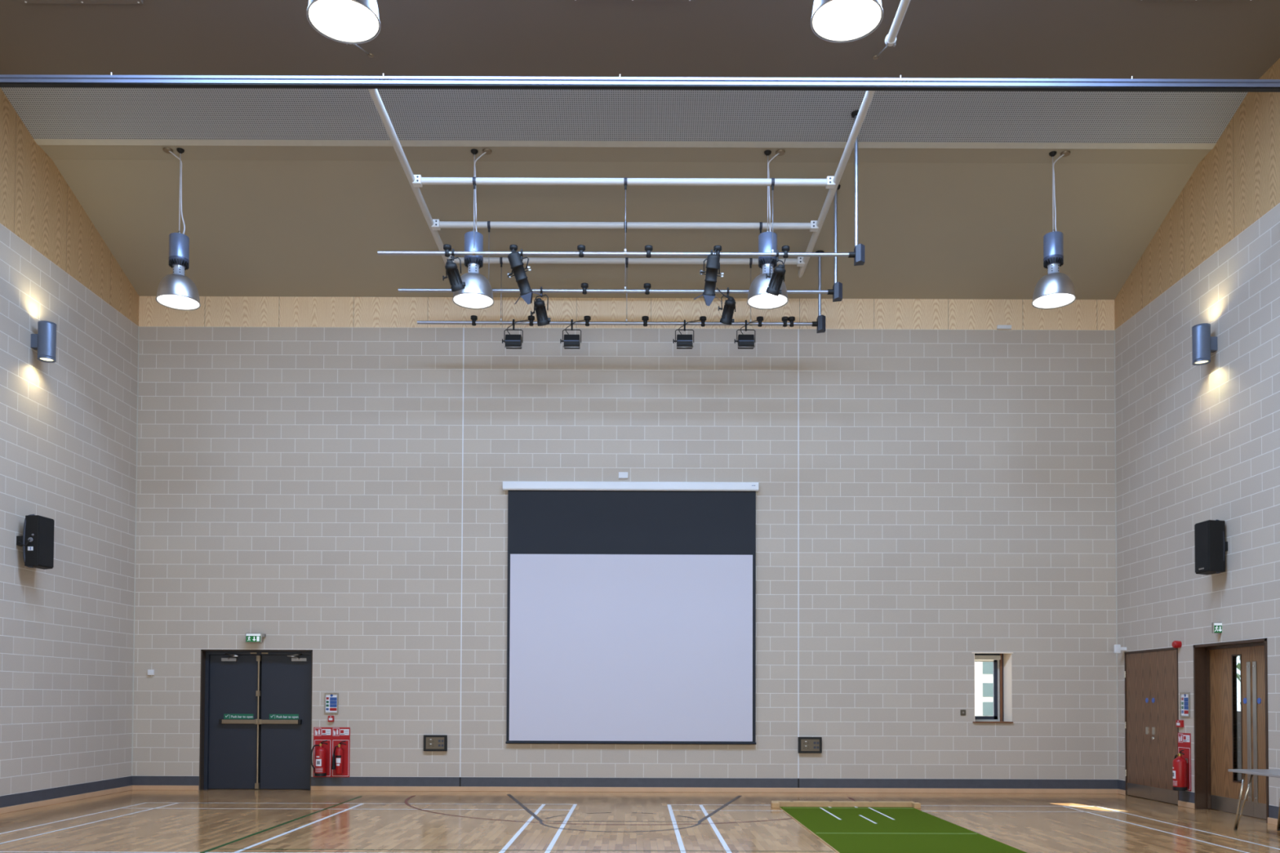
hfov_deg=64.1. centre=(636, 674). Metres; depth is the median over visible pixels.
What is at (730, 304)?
spotlight
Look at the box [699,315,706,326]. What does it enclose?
outlet
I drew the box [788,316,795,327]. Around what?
outlet
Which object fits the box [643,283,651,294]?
outlet
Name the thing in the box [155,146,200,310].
pendant lamp
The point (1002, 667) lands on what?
window
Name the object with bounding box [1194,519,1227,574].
loudspeaker
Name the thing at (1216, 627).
exit sign
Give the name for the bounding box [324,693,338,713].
notice
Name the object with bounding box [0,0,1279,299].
ceiling
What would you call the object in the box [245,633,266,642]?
exit sign
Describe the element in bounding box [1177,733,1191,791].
board
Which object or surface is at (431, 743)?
panel
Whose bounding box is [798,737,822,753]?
panel
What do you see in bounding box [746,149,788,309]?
pendant lamp
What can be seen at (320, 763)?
fire extinguisher
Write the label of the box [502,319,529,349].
floodlight
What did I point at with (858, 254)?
bar
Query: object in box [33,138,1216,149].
ceiling beam
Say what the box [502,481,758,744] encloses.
projector screen
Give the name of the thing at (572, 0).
ceiling panel
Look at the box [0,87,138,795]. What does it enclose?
wall
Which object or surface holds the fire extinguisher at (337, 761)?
attached to the board at (334, 736)
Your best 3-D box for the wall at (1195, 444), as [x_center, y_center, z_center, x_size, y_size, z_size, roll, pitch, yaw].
[7.847,-2.939,6.748,0.300,9.235,19.953,0,-1,0]
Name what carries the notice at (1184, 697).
attached to the wall at (1195, 444)
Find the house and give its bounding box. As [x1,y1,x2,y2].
[974,659,996,715]
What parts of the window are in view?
frame, sill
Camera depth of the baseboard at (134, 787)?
16.29 m
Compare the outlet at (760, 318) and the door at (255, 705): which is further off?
the door at (255, 705)
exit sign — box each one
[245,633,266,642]
[1211,622,1222,633]
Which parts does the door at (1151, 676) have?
kick plate, flush handle, flush handle, kick plate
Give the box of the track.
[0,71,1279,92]
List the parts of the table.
leg, leg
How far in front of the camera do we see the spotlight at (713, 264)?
13.14 m
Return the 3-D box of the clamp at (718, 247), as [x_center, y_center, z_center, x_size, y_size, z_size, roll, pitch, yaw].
[1.040,-5.444,13.172,0.104,0.140,0.104,0,-1,0]
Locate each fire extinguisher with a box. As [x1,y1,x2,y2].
[311,740,328,776]
[331,741,346,773]
[1172,750,1187,791]
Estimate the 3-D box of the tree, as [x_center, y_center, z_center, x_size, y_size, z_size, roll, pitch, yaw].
[12.824,-0.212,20.624,4.768,4.674,4.635,1,-1,-20]
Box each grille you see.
[38,516,54,567]
[1194,520,1208,573]
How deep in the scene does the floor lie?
12.20 m
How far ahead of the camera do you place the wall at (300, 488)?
16.42 m
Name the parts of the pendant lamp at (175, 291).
lamp glass, lamp shade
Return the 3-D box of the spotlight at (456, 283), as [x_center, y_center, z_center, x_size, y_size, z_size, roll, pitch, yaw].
[-2.352,-5.207,13.180,0.211,0.540,0.298,-1,-2,45]
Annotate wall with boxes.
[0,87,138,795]
[132,296,1117,779]
[1114,57,1279,806]
[1236,711,1241,781]
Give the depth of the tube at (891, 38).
10.07 m
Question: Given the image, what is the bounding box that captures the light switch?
[960,710,965,715]
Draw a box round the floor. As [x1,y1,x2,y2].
[0,789,1279,852]
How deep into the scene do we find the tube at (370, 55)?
11.90 m
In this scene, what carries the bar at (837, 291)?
hanging from the ceiling at (315, 221)
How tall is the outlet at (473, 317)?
0.140 m
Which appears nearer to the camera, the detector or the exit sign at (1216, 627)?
the exit sign at (1216, 627)
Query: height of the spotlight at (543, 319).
0.544 m
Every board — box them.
[313,727,350,777]
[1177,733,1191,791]
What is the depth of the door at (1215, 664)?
13.55 m
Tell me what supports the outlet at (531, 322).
attached to the bar at (820, 323)
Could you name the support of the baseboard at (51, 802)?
attached to the wall at (68, 424)
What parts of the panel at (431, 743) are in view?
plate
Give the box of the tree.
[1236,656,1240,704]
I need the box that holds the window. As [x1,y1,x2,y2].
[971,652,1013,723]
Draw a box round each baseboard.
[0,785,132,813]
[132,785,1117,794]
[1117,789,1277,825]
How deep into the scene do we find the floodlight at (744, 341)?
15.49 m
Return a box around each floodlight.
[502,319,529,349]
[560,319,586,349]
[672,319,701,349]
[734,320,758,349]
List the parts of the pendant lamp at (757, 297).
lamp glass, lamp shade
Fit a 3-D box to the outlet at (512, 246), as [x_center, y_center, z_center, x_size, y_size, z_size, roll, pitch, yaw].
[-1.589,-5.454,13.172,0.104,0.140,0.104,0,-1,0]
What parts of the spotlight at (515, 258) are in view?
barn door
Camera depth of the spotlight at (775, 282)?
13.13 m
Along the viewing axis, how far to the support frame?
13.76 m
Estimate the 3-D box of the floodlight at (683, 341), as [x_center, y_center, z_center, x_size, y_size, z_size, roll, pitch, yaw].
[0.763,-5.167,15.556,0.429,0.451,0.199,0,-1,0]
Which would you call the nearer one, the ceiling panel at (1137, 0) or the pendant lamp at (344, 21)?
the pendant lamp at (344, 21)
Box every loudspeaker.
[16,514,54,569]
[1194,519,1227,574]
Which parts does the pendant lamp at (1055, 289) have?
lamp glass, lamp shade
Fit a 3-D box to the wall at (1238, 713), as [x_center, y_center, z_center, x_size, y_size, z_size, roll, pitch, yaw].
[8.884,0.575,14.891,1.800,3.000,6.400,0,-1,0]
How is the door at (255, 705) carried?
in the wall at (300, 488)
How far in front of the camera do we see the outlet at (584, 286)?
14.36 m
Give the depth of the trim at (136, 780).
16.31 m
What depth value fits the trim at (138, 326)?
16.39 m
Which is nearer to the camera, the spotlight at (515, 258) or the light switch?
the spotlight at (515, 258)
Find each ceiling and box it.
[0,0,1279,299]
[0,87,1248,142]
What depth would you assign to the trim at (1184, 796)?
14.21 m
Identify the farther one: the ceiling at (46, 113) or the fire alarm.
the fire alarm
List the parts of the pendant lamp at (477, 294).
lamp glass, lamp shade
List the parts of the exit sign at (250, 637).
pictogram panel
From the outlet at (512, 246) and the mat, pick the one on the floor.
the mat
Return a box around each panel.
[21,0,143,4]
[423,735,447,751]
[572,0,693,1]
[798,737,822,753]
[1137,0,1253,0]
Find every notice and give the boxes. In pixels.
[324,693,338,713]
[1179,692,1190,717]
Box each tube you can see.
[346,43,373,57]
[872,0,910,59]
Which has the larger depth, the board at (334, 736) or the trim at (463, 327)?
the trim at (463, 327)
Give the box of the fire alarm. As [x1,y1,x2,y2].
[1172,640,1182,648]
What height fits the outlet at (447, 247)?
0.140 m
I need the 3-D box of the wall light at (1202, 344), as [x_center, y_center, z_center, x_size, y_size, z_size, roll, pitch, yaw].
[7.553,-4.392,13.607,0.299,0.490,0.218,0,-1,0]
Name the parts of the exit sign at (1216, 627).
pictogram panel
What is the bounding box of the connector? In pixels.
[996,324,1011,329]
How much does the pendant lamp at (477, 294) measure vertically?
2.052 m
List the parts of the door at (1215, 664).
kick plate, pull handle, pull handle, kick plate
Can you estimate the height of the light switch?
0.091 m
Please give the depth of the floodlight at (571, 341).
15.49 m
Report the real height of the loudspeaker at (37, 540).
0.704 m
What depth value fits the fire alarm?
14.43 m
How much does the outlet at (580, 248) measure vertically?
0.140 m
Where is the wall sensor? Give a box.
[147,669,154,675]
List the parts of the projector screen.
casing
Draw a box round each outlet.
[443,244,451,257]
[471,315,477,325]
[509,244,517,253]
[528,315,534,325]
[577,244,585,257]
[581,282,588,294]
[583,315,591,326]
[641,315,648,326]
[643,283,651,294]
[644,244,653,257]
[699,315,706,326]
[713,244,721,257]
[756,315,763,326]
[781,245,789,257]
[781,316,788,327]
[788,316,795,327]
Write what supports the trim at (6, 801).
attached to the wall at (68, 424)
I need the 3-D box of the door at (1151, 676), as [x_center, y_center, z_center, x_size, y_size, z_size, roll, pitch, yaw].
[7.737,0.755,15.292,0.132,2.252,1.590,0,-1,0]
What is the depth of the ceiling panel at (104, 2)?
11.27 m
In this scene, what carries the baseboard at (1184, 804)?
attached to the wall at (1195, 444)
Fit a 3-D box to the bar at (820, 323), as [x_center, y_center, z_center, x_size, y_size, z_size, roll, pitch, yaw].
[-0.236,-5.837,15.572,6.213,1.223,0.140,0,-1,0]
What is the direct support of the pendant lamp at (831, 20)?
hanging from the ceiling at (315, 221)
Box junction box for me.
[618,471,627,478]
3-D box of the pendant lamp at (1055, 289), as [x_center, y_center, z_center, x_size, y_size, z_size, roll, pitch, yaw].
[5.614,-6.035,13.787,0.552,2.022,0.552,0,-1,0]
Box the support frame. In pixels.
[368,88,875,277]
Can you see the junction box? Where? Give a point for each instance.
(621, 474)
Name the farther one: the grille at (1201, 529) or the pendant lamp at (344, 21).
the grille at (1201, 529)
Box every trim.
[0,776,132,808]
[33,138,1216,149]
[131,326,1118,779]
[131,776,1118,789]
[459,327,799,778]
[1117,779,1279,818]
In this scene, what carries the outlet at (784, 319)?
attached to the bar at (820, 323)
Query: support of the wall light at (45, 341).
attached to the wall at (68, 424)
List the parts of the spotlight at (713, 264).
barn door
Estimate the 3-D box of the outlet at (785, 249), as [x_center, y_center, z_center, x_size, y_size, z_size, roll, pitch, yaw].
[1.916,-5.441,13.172,0.104,0.140,0.104,0,-1,0]
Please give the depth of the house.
26.99 m
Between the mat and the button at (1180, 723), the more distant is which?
the button at (1180, 723)
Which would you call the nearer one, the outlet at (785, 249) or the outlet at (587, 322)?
the outlet at (785, 249)
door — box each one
[199,649,312,791]
[1124,647,1178,804]
[1193,638,1268,823]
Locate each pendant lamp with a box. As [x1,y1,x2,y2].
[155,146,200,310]
[306,0,380,44]
[452,148,493,309]
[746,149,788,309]
[810,0,883,42]
[1031,150,1075,309]
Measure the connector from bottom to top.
0.060 m
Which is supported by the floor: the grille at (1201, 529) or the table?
the table
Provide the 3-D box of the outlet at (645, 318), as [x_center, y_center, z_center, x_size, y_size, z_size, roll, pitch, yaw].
[0.127,-5.375,15.561,0.104,0.140,0.104,0,-1,0]
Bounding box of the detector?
[1114,644,1126,653]
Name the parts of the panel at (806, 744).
plate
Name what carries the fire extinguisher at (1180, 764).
attached to the board at (1184, 739)
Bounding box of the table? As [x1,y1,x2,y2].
[1227,768,1279,830]
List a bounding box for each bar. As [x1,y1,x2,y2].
[377,110,864,266]
[398,184,842,302]
[417,250,825,333]
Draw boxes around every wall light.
[30,320,56,362]
[1191,323,1217,365]
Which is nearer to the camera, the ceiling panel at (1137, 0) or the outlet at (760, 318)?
the ceiling panel at (1137, 0)
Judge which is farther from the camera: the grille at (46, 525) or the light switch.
the light switch
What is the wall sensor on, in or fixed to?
attached to the wall at (300, 488)
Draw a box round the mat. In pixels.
[779,806,1026,852]
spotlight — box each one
[442,248,465,291]
[507,248,542,304]
[530,286,551,325]
[693,248,723,306]
[716,287,735,324]
[765,249,786,296]
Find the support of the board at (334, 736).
attached to the wall at (300, 488)

